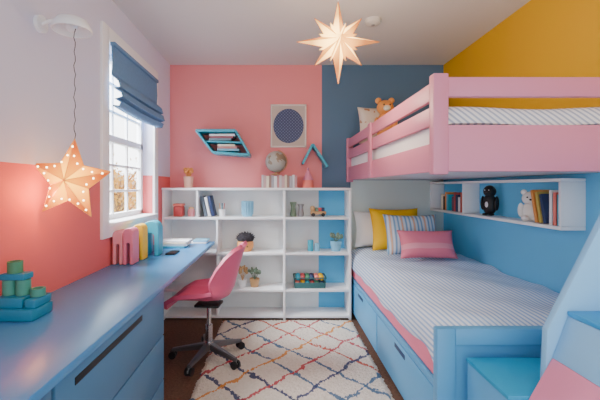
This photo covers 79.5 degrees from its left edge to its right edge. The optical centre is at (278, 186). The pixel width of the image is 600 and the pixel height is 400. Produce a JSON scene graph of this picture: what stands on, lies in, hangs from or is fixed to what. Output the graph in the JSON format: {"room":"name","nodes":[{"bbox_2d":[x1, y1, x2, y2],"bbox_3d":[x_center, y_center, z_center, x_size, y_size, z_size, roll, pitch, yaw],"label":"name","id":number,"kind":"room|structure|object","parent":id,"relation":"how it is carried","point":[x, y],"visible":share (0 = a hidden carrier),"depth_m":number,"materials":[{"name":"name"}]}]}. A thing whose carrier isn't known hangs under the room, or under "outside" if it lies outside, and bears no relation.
{"room":"bedroom","nodes":[
{"label":"bedroom","id":0,"kind":"room"},
{"bbox_2d":[0,0,169,295],"bbox_3d":[-1.190,0.008,1.600,0.140,2.524,4.200,0,0,0],"label":"wall","id":1,"kind":"structure","parent":0,"point":[61,244],"depth_m":1.80,"materials":[{"name":"paint"}]},
{"bbox_2d":[33,14,92,38],"bbox_3d":[-0.998,-0.758,1.670,0.245,0.084,0.170,0,0,0],"label":"wall lamp","id":2,"kind":"object","parent":1,"relation":"attached to","point":[62,24],"visible":0.99,"depth_m":1.66,"materials":[{"name":"white paint"}]},
{"bbox_2d":[35,29,110,216],"bbox_3d":[-0.956,-0.296,1.660,0.366,0.868,0.105,0,0,0],"label":"star lantern","id":3,"kind":"object","parent":2,"relation":"hanging from","point":[70,180],"visible":0.98,"depth_m":1.65,"materials":[{"name":"brown paper"}]},
{"bbox_2d":[100,21,157,239],"bbox_3d":[-1.157,-0.355,2.765,0.175,1.370,1.030,0,0,0],"label":"window","id":4,"kind":"structure","parent":1,"relation":"in","point":[110,222],"depth_m":2.63,"materials":[{"name":"white paint"}]},
{"bbox_2d":[110,42,164,127],"bbox_3d":[-1.054,-0.726,2.765,0.088,0.437,0.851,0,0,0],"label":"blind","id":5,"kind":"object","parent":4,"relation":"attached to","point":[138,86],"visible":1,"depth_m":2.65,"materials":[{"name":"blue fabric"}]},
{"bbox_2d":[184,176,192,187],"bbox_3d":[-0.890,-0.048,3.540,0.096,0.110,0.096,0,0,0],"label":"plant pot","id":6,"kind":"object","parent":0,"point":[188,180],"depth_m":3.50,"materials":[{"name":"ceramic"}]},
{"bbox_2d":[163,311,403,399],"bbox_3d":[0.265,1.320,1.650,3.050,0.100,4.300,0,0,0],"label":"floor","id":7,"kind":"structure","parent":0,"point":[177,331],"depth_m":2.76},
{"bbox_2d":[40,390,50,399],"bbox_3d":[-0.870,0.908,0.507,0.496,0.724,0.975,0,0,0],"label":"base cabinet","id":8,"kind":"object","parent":7,"relation":"on","point":[47,396],"visible":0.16,"depth_m":0.97,"materials":[{"name":"blue paint"}]},
{"bbox_2d":[51,290,163,399],"bbox_3d":[-0.870,0.908,1.480,0.496,0.724,0.960,0,0,0],"label":"drawers","id":9,"kind":"object","parent":7,"relation":"on","point":[129,365],"visible":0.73,"depth_m":1.48,"materials":[{"name":"blue paint"}]},
{"bbox_2d":[0,241,214,399],"bbox_3d":[-0.865,0.530,1.562,0.509,0.030,3.725,0,0,0],"label":"desktop","id":10,"kind":"structure","parent":9,"relation":"on","point":[36,355],"depth_m":1.37,"materials":[{"name":"blue laminate"}]},
{"bbox_2d":[0,260,52,321],"bbox_3d":[-1.021,0.406,1.435,0.168,0.218,0.130,0,0,0],"label":"blocks","id":11,"kind":"object","parent":10,"relation":"on","point":[19,302],"visible":1,"depth_m":1.41,"materials":[{"name":"teal blue paint"},{"name":"green paint"}]},
{"bbox_2d":[112,229,124,264],"bbox_3d":[-1.070,0.402,2.435,0.066,0.225,0.110,0,0,0],"label":"block","id":12,"kind":"object","parent":10,"relation":"on","point":[117,238],"visible":0.7,"depth_m":2.38,"materials":[{"name":"pink plastic"}]},
{"bbox_2d":[123,227,138,264],"bbox_3d":[-1.000,0.395,2.435,0.066,0.240,0.110,0,0,0],"label":"block","id":13,"kind":"object","parent":10,"relation":"on","point":[130,235],"visible":1,"depth_m":2.39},
{"bbox_2d":[134,223,147,259],"bbox_3d":[-0.995,0.390,2.580,0.075,0.250,0.100,0,0,0],"label":"block","id":14,"kind":"object","parent":10,"relation":"on","point":[143,229],"visible":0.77,"depth_m":2.54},
{"bbox_2d":[145,220,162,255],"bbox_3d":[-0.960,0.385,2.740,0.120,0.260,0.100,0,0,0],"label":"block","id":15,"kind":"object","parent":10,"relation":"on","point":[155,227],"visible":0.82,"depth_m":2.69,"materials":[{"name":"teal paint"}]},
{"bbox_2d":[165,250,179,254],"bbox_3d":[-0.825,0.508,2.795,0.070,0.012,0.150,0,0,0],"label":"phone","id":16,"kind":"object","parent":10,"relation":"on","point":[172,252],"visible":1,"depth_m":2.76,"materials":[{"name":"black plastic"}]},
{"bbox_2d":[163,246,185,247],"bbox_3d":[-0.925,0.507,3.115,0.250,0.014,0.170,0,0,0],"label":"book","id":17,"kind":"object","parent":10,"relation":"on","point":[163,246],"visible":0.27,"depth_m":3.03,"materials":[{"name":"teal paint"}]},
{"bbox_2d":[163,242,190,245],"bbox_3d":[-0.905,0.493,3.120,0.250,0.014,0.160,0,0,0],"label":"book","id":18,"kind":"object","parent":17,"relation":"on","point":[188,243],"visible":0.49,"depth_m":3.04,"materials":[{"name":"white paper"}]},
{"bbox_2d":[163,243,186,244],"bbox_3d":[-0.915,0.479,3.118,0.250,0.014,0.165,0,0,0],"label":"book","id":19,"kind":"object","parent":18,"relation":"on","point":[163,243],"visible":0.31,"depth_m":3.04,"materials":[{"name":"white paper"}]},
{"bbox_2d":[163,239,191,242],"bbox_3d":[-0.895,0.464,3.123,0.250,0.013,0.155,0,0,0],"label":"book","id":20,"kind":"object","parent":19,"relation":"on","point":[164,240],"visible":0.76,"depth_m":3.08,"materials":[{"name":"white paper"}]},
{"bbox_2d":[191,241,208,243],"bbox_3d":[-0.730,0.507,3.330,0.140,0.015,0.140,0,0,0],"label":"book","id":21,"kind":"object","parent":10,"relation":"on","point":[192,242],"visible":0.46,"depth_m":3.26,"materials":[{"name":"white paper"}]},
{"bbox_2d":[193,238,209,241],"bbox_3d":[-0.715,0.491,3.330,0.130,0.015,0.140,0,0,0],"label":"book","id":22,"kind":"object","parent":21,"relation":"on","point":[196,239],"visible":1,"depth_m":3.31,"materials":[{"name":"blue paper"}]},
{"bbox_2d":[162,188,350,319],"bbox_3d":[-0.213,0.639,3.561,1.807,1.262,0.274,0,0,0],"label":"bookcase","id":23,"kind":"object","parent":7,"relation":"on","point":[280,249],"visible":0.85,"depth_m":3.69,"materials":[{"name":"white paint"}]},
{"bbox_2d":[173,203,184,216],"bbox_3d":[-0.985,0.226,3.550,0.098,0.125,0.108,0,0,0],"label":"tin","id":24,"kind":"object","parent":23,"relation":"on","point":[178,209],"visible":1,"depth_m":3.50,"materials":[{"name":"red paint"}]},
{"bbox_2d":[183,167,193,187],"bbox_3d":[-0.889,-0.091,3.540,0.097,0.198,0.099,0,0,0],"label":"potted plant","id":25,"kind":"object","parent":23,"relation":"on","point":[188,179],"visible":1,"depth_m":3.50,"materials":[{"name":"orange paint"}]},
{"bbox_2d":[188,207,194,216],"bbox_3d":[-0.860,0.241,3.530,0.072,0.095,0.072,0,0,0],"label":"jar","id":26,"kind":"object","parent":23,"relation":"on","point":[191,212],"visible":1,"depth_m":3.50,"materials":[{"name":"pink ceramic"}]},
{"bbox_2d":[200,196,207,215],"bbox_3d":[-0.726,0.186,3.550,0.069,0.201,0.150,0,0,0],"label":"book","id":27,"kind":"object","parent":23,"relation":"on","point":[201,197],"visible":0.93,"depth_m":3.48,"materials":[{"name":"paper"}]},
{"bbox_2d":[204,197,210,216],"bbox_3d":[-0.691,0.191,3.550,0.066,0.191,0.150,0,0,0],"label":"book","id":28,"kind":"object","parent":23,"relation":"on","point":[205,198],"visible":0.68,"depth_m":3.48,"materials":[{"name":"white paper"}]},
{"bbox_2d":[207,195,216,215],"bbox_3d":[-0.658,0.186,3.550,0.069,0.201,0.150,0,0,0],"label":"book","id":29,"kind":"object","parent":23,"relation":"on","point":[210,198],"visible":1,"depth_m":3.48,"materials":[{"name":"paper"}]},
{"bbox_2d":[219,203,224,216],"bbox_3d":[-0.560,0.223,3.540,0.066,0.130,0.066,0,0,0],"label":"pencil cup","id":30,"kind":"object","parent":23,"relation":"on","point":[221,211],"visible":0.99,"depth_m":3.52,"materials":[{"name":"white ceramic"}]},
{"bbox_2d":[238,265,247,286],"bbox_3d":[-0.363,0.874,3.541,0.109,0.210,0.092,0,0,33],"label":"potted cactus","id":31,"kind":"object","parent":23,"relation":"on","point":[242,281],"visible":0.92,"depth_m":3.52,"materials":[{"name":"white ceramic"}]},
{"bbox_2d":[238,278,246,286],"bbox_3d":[-0.360,0.944,3.540,0.090,0.070,0.090,0,0,0],"label":"pot","id":32,"kind":"object","parent":31,"relation":"on","point":[242,281],"depth_m":3.51,"materials":[{"name":"white ceramic"}]},
{"bbox_2d":[236,231,255,251],"bbox_3d":[-0.330,0.531,3.540,0.198,0.195,0.189,0,0,0],"label":"potted plant","id":33,"kind":"object","parent":23,"relation":"on","point":[241,237],"visible":0.89,"depth_m":3.48,"materials":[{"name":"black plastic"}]},
{"bbox_2d":[241,201,253,216],"bbox_3d":[-0.310,0.213,3.540,0.122,0.150,0.119,0,0,0],"label":"vase","id":34,"kind":"object","parent":23,"relation":"on","point":[247,207],"visible":1,"depth_m":3.49,"materials":[{"name":"blue ceramic"}]},
{"bbox_2d":[248,267,260,287],"bbox_3d":[-0.242,0.885,3.544,0.132,0.187,0.107,0,0,0],"label":"potted plant","id":35,"kind":"object","parent":23,"relation":"on","point":[254,281],"visible":1,"depth_m":3.51,"materials":[{"name":"green plant"}]},
{"bbox_2d":[261,175,263,187],"bbox_3d":[-0.160,-0.055,3.550,0.020,0.125,0.150,0,0,0],"label":"book","id":36,"kind":"object","parent":23,"relation":"on","point":[262,176],"visible":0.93,"depth_m":3.48,"materials":[{"name":"paper"}]},
{"bbox_2d":[266,176,268,187],"bbox_3d":[-0.110,-0.049,3.550,0.028,0.113,0.150,0,0,0],"label":"book","id":37,"kind":"object","parent":23,"relation":"on","point":[267,177],"visible":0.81,"depth_m":3.48,"materials":[{"name":"paper"}]},
{"bbox_2d":[271,175,273,187],"bbox_3d":[-0.061,-0.052,3.550,0.024,0.119,0.150,0,0,0],"label":"book","id":38,"kind":"object","parent":23,"relation":"on","point":[272,176],"visible":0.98,"depth_m":3.48,"materials":[{"name":"paper"}]},
{"bbox_2d":[274,176,276,187],"bbox_3d":[-0.035,-0.049,3.550,0.028,0.113,0.150,0,0,0],"label":"book","id":39,"kind":"object","parent":23,"relation":"on","point":[275,177],"visible":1,"depth_m":3.48,"materials":[{"name":"white paper"}]},
{"bbox_2d":[265,150,286,174],"bbox_3d":[-0.026,-0.242,3.550,0.218,0.244,0.209,0,0,0],"label":"globe","id":40,"kind":"object","parent":39,"relation":"on","point":[276,161],"visible":1,"depth_m":3.48,"materials":[{"name":"brown wood"}]},
{"bbox_2d":[279,175,281,187],"bbox_3d":[0.013,-0.052,3.550,0.024,0.119,0.150,0,0,0],"label":"book","id":41,"kind":"object","parent":23,"relation":"on","point":[280,176],"visible":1,"depth_m":3.48,"materials":[{"name":"paper"}]},
{"bbox_2d":[282,176,284,187],"bbox_3d":[0.041,-0.049,3.550,0.028,0.113,0.150,0,0,0],"label":"book","id":42,"kind":"object","parent":23,"relation":"on","point":[283,177],"visible":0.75,"depth_m":3.48,"materials":[{"name":"paper"}]},
{"bbox_2d":[289,176,291,187],"bbox_3d":[0.116,-0.049,3.550,0.028,0.113,0.150,0,0,0],"label":"book","id":43,"kind":"object","parent":23,"relation":"on","point":[290,177],"visible":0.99,"depth_m":3.48,"materials":[{"name":"paper"}]},
{"bbox_2d":[290,202,296,216],"bbox_3d":[0.140,0.218,3.540,0.068,0.140,0.068,0,0,0],"label":"vase","id":44,"kind":"object","parent":23,"relation":"on","point":[293,204],"visible":1,"depth_m":3.52,"materials":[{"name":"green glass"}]},
{"bbox_2d":[292,175,294,187],"bbox_3d":[0.141,-0.055,3.550,0.020,0.125,0.150,0,0,0],"label":"book","id":45,"kind":"object","parent":23,"relation":"on","point":[293,176],"visible":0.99,"depth_m":3.48,"materials":[{"name":"white paper"}]},
{"bbox_2d":[298,204,303,216],"bbox_3d":[0.215,0.229,3.540,0.068,0.120,0.068,0,0,0],"label":"vase","id":46,"kind":"object","parent":23,"relation":"on","point":[300,209],"visible":1,"depth_m":3.52,"materials":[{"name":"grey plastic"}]},
{"bbox_2d":[302,168,313,187],"bbox_3d":[0.285,-0.091,3.540,0.116,0.197,0.116,0,0,0],"label":"ornament","id":47,"kind":"object","parent":23,"relation":"on","point":[307,182],"visible":1,"depth_m":3.50,"materials":[{"name":"pink paint"}]},
{"bbox_2d":[293,273,326,287],"bbox_3d":[0.300,0.925,3.554,0.320,0.106,0.184,0,0,0],"label":"basket","id":48,"kind":"object","parent":23,"relation":"on","point":[296,285],"visible":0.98,"depth_m":3.47,"materials":[{"name":"teal plastic"}]},
{"bbox_2d":[308,240,312,250],"bbox_3d":[0.310,0.575,3.540,0.056,0.108,0.056,0,0,0],"label":"jar","id":49,"kind":"object","parent":23,"relation":"on","point":[310,242],"visible":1,"depth_m":3.52,"materials":[{"name":"teal paint"}]},
{"bbox_2d":[314,243,319,250],"bbox_3d":[0.375,0.590,3.540,0.056,0.078,0.056,0,0,0],"label":"jar","id":50,"kind":"object","parent":23,"relation":"on","point":[316,245],"visible":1,"depth_m":3.52,"materials":[{"name":"blue glass"}]},
{"bbox_2d":[310,206,325,216],"bbox_3d":[0.385,0.238,3.545,0.150,0.100,0.092,0,0,0],"label":"toy truck","id":51,"kind":"object","parent":23,"relation":"on","point":[313,210],"visible":1,"depth_m":3.51,"materials":[{"name":"brown wood"}]},
{"bbox_2d":[330,232,342,251],"bbox_3d":[0.564,0.537,3.552,0.121,0.182,0.128,0,0,33],"label":"potted plant","id":52,"kind":"object","parent":23,"relation":"on","point":[335,244],"visible":1,"depth_m":3.51,"materials":[{"name":"green plant"}]},
{"bbox_2d":[189,320,394,399],"bbox_3d":[0.077,1.256,2.425,1.233,0.023,1.968,0,0,0],"label":"rug","id":53,"kind":"object","parent":7,"relation":"on","point":[279,359],"visible":0.97,"depth_m":2.53,"materials":[{"name":"white carpet"}]},
{"bbox_2d":[164,241,247,376],"bbox_3d":[-0.517,0.822,2.607,0.566,0.843,0.552,0,0,12],"label":"desk chair","id":54,"kind":"object","parent":53,"relation":"on","point":[209,292],"visible":1,"depth_m":2.52,"materials":[{"name":"pink plastic"}]},
{"bbox_2d":[176,285,208,295],"bbox_3d":[-0.562,0.782,2.625,0.374,0.082,0.358,0,0,6],"label":"seat cushion","id":55,"kind":"object","parent":54,"relation":"on","point":[188,289],"depth_m":2.66,"materials":[{"name":"pink fabric"}]},
{"bbox_2d":[351,275,542,399],"bbox_3d":[1.190,0.948,2.630,0.990,0.645,2.100,0,0,0],"label":"bed","id":56,"kind":"object","parent":7,"relation":"on","point":[452,345],"visible":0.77,"depth_m":1.60,"materials":[{"name":"blue paint"}]},
{"bbox_2d":[351,268,432,372],"bbox_3d":[1.198,0.789,2.655,0.953,0.199,2.030,0,0,0],"label":"mattress","id":57,"kind":"object","parent":56,"relation":"on","point":[417,345],"visible":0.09,"depth_m":2.10,"materials":[{"name":"pink fabric"}]},
{"bbox_2d":[351,247,559,360],"bbox_3d":[1.189,0.710,2.645,0.969,0.242,2.033,0,0,0],"label":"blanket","id":58,"kind":"object","parent":57,"relation":"on","point":[422,294],"visible":0.84,"depth_m":2.13,"materials":[{"name":"white fabric"}]},
{"bbox_2d":[353,211,372,246],"bbox_3d":[1.060,0.420,3.601,0.622,0.352,0.172,0,0,2],"label":"pillow","id":59,"kind":"object","parent":58,"relation":"on","point":[364,236],"visible":0.29,"depth_m":3.56,"materials":[{"name":"white fabric"}]},
{"bbox_2d":[369,208,417,250],"bbox_3d":[1.110,0.400,3.431,0.480,0.390,0.210,0,0,-2],"label":"cushion","id":60,"kind":"object","parent":58,"relation":"on","point":[378,223],"visible":0.41,"depth_m":3.40,"materials":[{"name":"yellow fabric"}]},
{"bbox_2d":[383,214,435,254],"bbox_3d":[1.190,0.425,3.230,0.485,0.347,0.221,0,0,5],"label":"cushion","id":61,"kind":"object","parent":58,"relation":"on","point":[393,223],"visible":0.55,"depth_m":3.20,"materials":[{"name":"fabric"}]},
{"bbox_2d":[397,230,457,258],"bbox_3d":[1.240,0.480,3.021,0.474,0.221,0.187,0,0,4],"label":"cushion","id":62,"kind":"object","parent":58,"relation":"on","point":[414,244],"visible":1,"depth_m":2.96,"materials":[{"name":"pink fabric"}]},
{"bbox_2d":[466,215,599,399],"bbox_3d":[1.228,0.665,1.198,0.863,1.210,0.675,0,0,0],"label":"steps","id":63,"kind":"structure","parent":7,"relation":"on","point":[568,367],"depth_m":1.25,"materials":[{"name":"blue paint"}]},
{"bbox_2d":[170,65,442,250],"bbox_3d":[0.265,0.008,3.750,3.050,2.524,0.100,0,0,0],"label":"wall","id":64,"kind":"structure","parent":0,"point":[240,98],"depth_m":3.70,"materials":[{"name":"paint"}]},
{"bbox_2d":[196,129,251,157],"bbox_3d":[-0.542,-0.428,3.579,0.528,0.259,0.238,0,0,0],"label":"wall shelf","id":65,"kind":"object","parent":64,"relation":"attached to","point":[200,132],"visible":0.97,"depth_m":3.47,"materials":[{"name":"teal paint"}]},
{"bbox_2d":[209,138,232,140],"bbox_3d":[-0.575,-0.463,3.580,0.210,0.020,0.160,0,0,0],"label":"book","id":66,"kind":"object","parent":65,"relation":"on","point":[210,139],"visible":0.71,"depth_m":3.50,"materials":[{"name":"paper"}]},
{"bbox_2d":[209,136,234,139],"bbox_3d":[-0.565,-0.485,3.580,0.230,0.020,0.160,0,0,0],"label":"book","id":67,"kind":"object","parent":66,"relation":"on","point":[231,137],"visible":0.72,"depth_m":3.50,"materials":[{"name":"paper"}]},
{"bbox_2d":[209,134,236,137],"bbox_3d":[-0.555,-0.507,3.580,0.250,0.020,0.160,0,0,0],"label":"book","id":68,"kind":"object","parent":67,"relation":"on","point":[233,135],"visible":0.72,"depth_m":3.50,"materials":[{"name":"white paper"}]},
{"bbox_2d":[217,149,240,151],"bbox_3d":[-0.495,-0.363,3.580,0.210,0.020,0.160,0,0,0],"label":"book","id":69,"kind":"object","parent":65,"relation":"on","point":[221,150],"visible":0.86,"depth_m":3.50,"materials":[{"name":"blue paper"}]},
{"bbox_2d":[217,146,238,148],"bbox_3d":[-0.505,-0.385,3.580,0.190,0.020,0.160,0,0,0],"label":"book","id":70,"kind":"object","parent":69,"relation":"on","point":[218,147],"visible":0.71,"depth_m":3.50,"materials":[{"name":"paper"}]},
{"bbox_2d":[217,144,235,145],"bbox_3d":[-0.515,-0.407,3.580,0.170,0.020,0.160,0,0,0],"label":"book","id":71,"kind":"object","parent":70,"relation":"on","point":[217,144],"visible":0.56,"depth_m":3.50,"materials":[{"name":"white paper"}]},
{"bbox_2d":[271,104,305,147],"bbox_3d":[0.098,-0.625,3.687,0.365,0.440,0.024,0,0,0],"label":"framed picture","id":72,"kind":"object","parent":64,"relation":"attached to","point":[288,121],"visible":1,"depth_m":3.68},
{"bbox_2d":[301,144,327,167],"bbox_3d":[0.357,-0.312,3.624,0.262,0.235,0.148,0,0,0],"label":"wall shelf","id":73,"kind":"object","parent":64,"relation":"attached to","point":[312,146],"visible":1,"depth_m":3.55,"materials":[{"name":"teal paint"}]},
{"bbox_2d":[112,0,529,64],"bbox_3d":[0.265,-1.304,1.650,3.050,0.100,4.300,0,0,0],"label":"ceiling","id":74,"kind":"structure","parent":0,"point":[184,32],"depth_m":2.83,"materials":[{"name":"paint"}]},
{"bbox_2d":[297,0,378,82],"bbox_3d":[0.355,-0.936,2.160,0.459,0.635,0.210,0,0,-24],"label":"pendant light","id":75,"kind":"object","parent":74,"relation":"hanging from","point":[338,41],"visible":1,"depth_m":2.14,"materials":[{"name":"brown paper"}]},
{"bbox_2d":[365,16,380,26],"bbox_3d":[0.705,-1.232,2.700,0.120,0.044,0.120,0,0,0],"label":"smoke detector","id":76,"kind":"object","parent":74,"relation":"attached to","point":[373,21],"visible":1,"depth_m":2.66,"materials":[{"name":"grey plastic"}]},
{"bbox_2d":[443,0,599,292],"bbox_3d":[1.740,0.008,1.600,0.100,2.524,4.200,0,0,0],"label":"wall","id":77,"kind":"structure","parent":0,"point":[542,38],"depth_m":2.42,"materials":[{"name":"paint"}]},
{"bbox_2d":[346,73,599,181],"bbox_3d":[1.179,-0.273,2.630,1.019,0.445,2.139,0,0,0],"label":"bunk","id":78,"kind":"object","parent":77,"relation":"attached to","point":[452,151],"visible":1,"depth_m":1.57,"materials":[{"name":"pink paint"}]},
{"bbox_2d":[351,128,428,165],"bbox_3d":[1.205,-0.205,2.667,0.950,0.199,2.045,0,0,0],"label":"mattress","id":79,"kind":"object","parent":78,"relation":"on","point":[421,138],"visible":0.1,"depth_m":2.20,"materials":[{"name":"white fabric"}]},
{"bbox_2d":[448,107,599,124],"bbox_3d":[1.204,-0.313,2.556,0.952,0.119,1.900,0,0,0],"label":"duvet","id":80,"kind":"object","parent":79,"relation":"on","point":[456,115],"visible":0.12,"depth_m":1.62,"materials":[{"name":"white fabric"}]},
{"bbox_2d":[357,107,397,143],"bbox_3d":[0.970,-0.600,3.501,0.403,0.372,0.152,0,0,2],"label":"pillow","id":81,"kind":"object","parent":80,"relation":"on","point":[366,115],"visible":0.23,"depth_m":3.47,"materials":[{"name":"fabric"}]},
{"bbox_2d":[374,98,396,134],"bbox_3d":[0.970,-0.606,3.260,0.210,0.422,0.200,0,0,0],"label":"plush toy","id":82,"kind":"object","parent":80,"relation":"on","point":[383,107],"visible":0.52,"depth_m":3.25,"materials":[{"name":"orange fabric"}]},
{"bbox_2d":[430,178,585,230],"bbox_3d":[1.619,0.096,2.839,0.139,0.288,1.718,0,0,0],"label":"box shelf","id":83,"kind":"object","parent":77,"relation":"attached to","point":[572,191],"visible":0.95,"depth_m":2.14,"materials":[{"name":"white paint"}]},
{"bbox_2d":[441,194,444,209],"bbox_3d":[1.625,0.143,3.479,0.100,0.150,0.044,0,0,0],"label":"book","id":84,"kind":"object","parent":83,"relation":"in","point":[442,195],"visible":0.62,"depth_m":3.47,"materials":[{"name":"paper"}]},
{"bbox_2d":[445,192,453,209],"bbox_3d":[1.625,0.134,3.403,0.100,0.170,0.028,0,0,0],"label":"book","id":85,"kind":"object","parent":83,"relation":"in","point":[445,192],"visible":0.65,"depth_m":3.40,"materials":[{"name":"orange paper"}]},
{"bbox_2d":[446,194,453,210],"bbox_3d":[1.625,0.143,3.365,0.100,0.150,0.044,0,0,0],"label":"book","id":86,"kind":"object","parent":83,"relation":"in","point":[448,196],"visible":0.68,"depth_m":3.34,"materials":[{"name":"teal paper"}]},
{"bbox_2d":[454,192,461,210],"bbox_3d":[1.625,0.134,3.229,0.100,0.170,0.028,0,0,0],"label":"book","id":87,"kind":"object","parent":83,"relation":"in","point":[455,193],"visible":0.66,"depth_m":3.21,"materials":[{"name":"red paper"}]},
{"bbox_2d":[456,195,459,211],"bbox_3d":[1.625,0.143,3.191,0.100,0.150,0.044,0,0,0],"label":"book","id":88,"kind":"object","parent":83,"relation":"in","point":[457,196],"visible":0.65,"depth_m":3.18,"materials":[{"name":"paper"}]},
{"bbox_2d":[458,197,459,211],"bbox_3d":[1.625,0.153,3.149,0.100,0.130,0.036,0,0,0],"label":"book","id":89,"kind":"object","parent":83,"relation":"in","point":[458,197],"visible":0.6,"depth_m":3.15,"materials":[{"name":"white paper"}]},
{"bbox_2d":[460,193,461,211],"bbox_3d":[1.625,0.134,3.115,0.100,0.170,0.028,0,0,0],"label":"book","id":90,"kind":"object","parent":83,"relation":"in","point":[460,193],"visible":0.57,"depth_m":3.12,"materials":[{"name":"white paper"}]},
{"bbox_2d":[480,185,498,215],"bbox_3d":[1.615,0.103,2.760,0.118,0.231,0.111,0,0,19],"label":"penguin","id":91,"kind":"object","parent":83,"relation":"in","point":[489,203],"visible":1,"depth_m":2.73,"materials":[{"name":"black plastic"}]},
{"bbox_2d":[518,189,539,220],"bbox_3d":[1.609,0.117,2.296,0.131,0.203,0.132,0,0,0],"label":"plush bear","id":92,"kind":"object","parent":83,"relation":"on","point":[525,211],"visible":0.57,"depth_m":2.29},
{"bbox_2d":[530,190,548,221],"bbox_3d":[1.620,0.117,2.211,0.110,0.200,0.065,0,0,0],"label":"book","id":93,"kind":"object","parent":83,"relation":"in","point":[535,212],"visible":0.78,"depth_m":2.21,"materials":[{"name":"orange paper"}]},
{"bbox_2d":[535,192,548,222],"bbox_3d":[1.620,0.123,2.175,0.110,0.188,0.062,0,0,0],"label":"book","id":94,"kind":"object","parent":83,"relation":"in","point":[537,198],"visible":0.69,"depth_m":2.17,"materials":[{"name":"paper"}]},
{"bbox_2d":[539,194,548,223],"bbox_3d":[1.620,0.128,2.138,0.110,0.177,0.060,0,0,0],"label":"book","id":95,"kind":"object","parent":83,"relation":"in","point":[544,198],"visible":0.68,"depth_m":2.13,"materials":[{"name":"paper"}]},
{"bbox_2d":[549,190,558,224],"bbox_3d":[1.620,0.118,2.075,0.110,0.200,0.024,0,0,0],"label":"book","id":96,"kind":"object","parent":83,"relation":"in","point":[550,191],"visible":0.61,"depth_m":2.07,"materials":[{"name":"white paper"}]},
{"bbox_2d":[553,192,558,225],"bbox_3d":[1.620,0.124,2.045,0.110,0.188,0.024,0,0,0],"label":"book","id":97,"kind":"object","parent":83,"relation":"in","point":[555,194],"visible":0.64,"depth_m":2.04,"materials":[{"name":"red paper"}]},
{"bbox_2d":[557,195,558,225],"bbox_3d":[1.620,0.131,2.015,0.110,0.176,0.024,0,0,0],"label":"book","id":98,"kind":"object","parent":83,"relation":"in","point":[557,195],"visible":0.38,"depth_m":2.02,"materials":[{"name":"paper"}]},
{"label":"outside","id":99,"kind":"structure","parent":0,"visible":0},
{"bbox_3d":[-20.750,4.320,30.000,38.500,0.100,60.000,0,0,0],"label":"ground","id":100,"kind":"structure","parent":99,"visible":0},
{"bbox_2d":[114,157,136,212],"bbox_3d":[-6.475,1.319,14.567,3.018,5.913,2.266,0,0,-17],"label":"tree","id":101,"kind":"object","parent":100,"relation":"on","point":[117,197],"visible":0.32,"depth_m":14.33,"materials":[{"name":"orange plant"}]},
{"bbox_2d":[114,174,136,210],"bbox_3d":[-12.750,1.270,22.500,7.100,6.000,5.600,0,0,0],"label":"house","id":102,"kind":"structure","parent":100,"relation":"on","point":[132,198],"depth_m":23.75,"materials":[{"name":"beige"}]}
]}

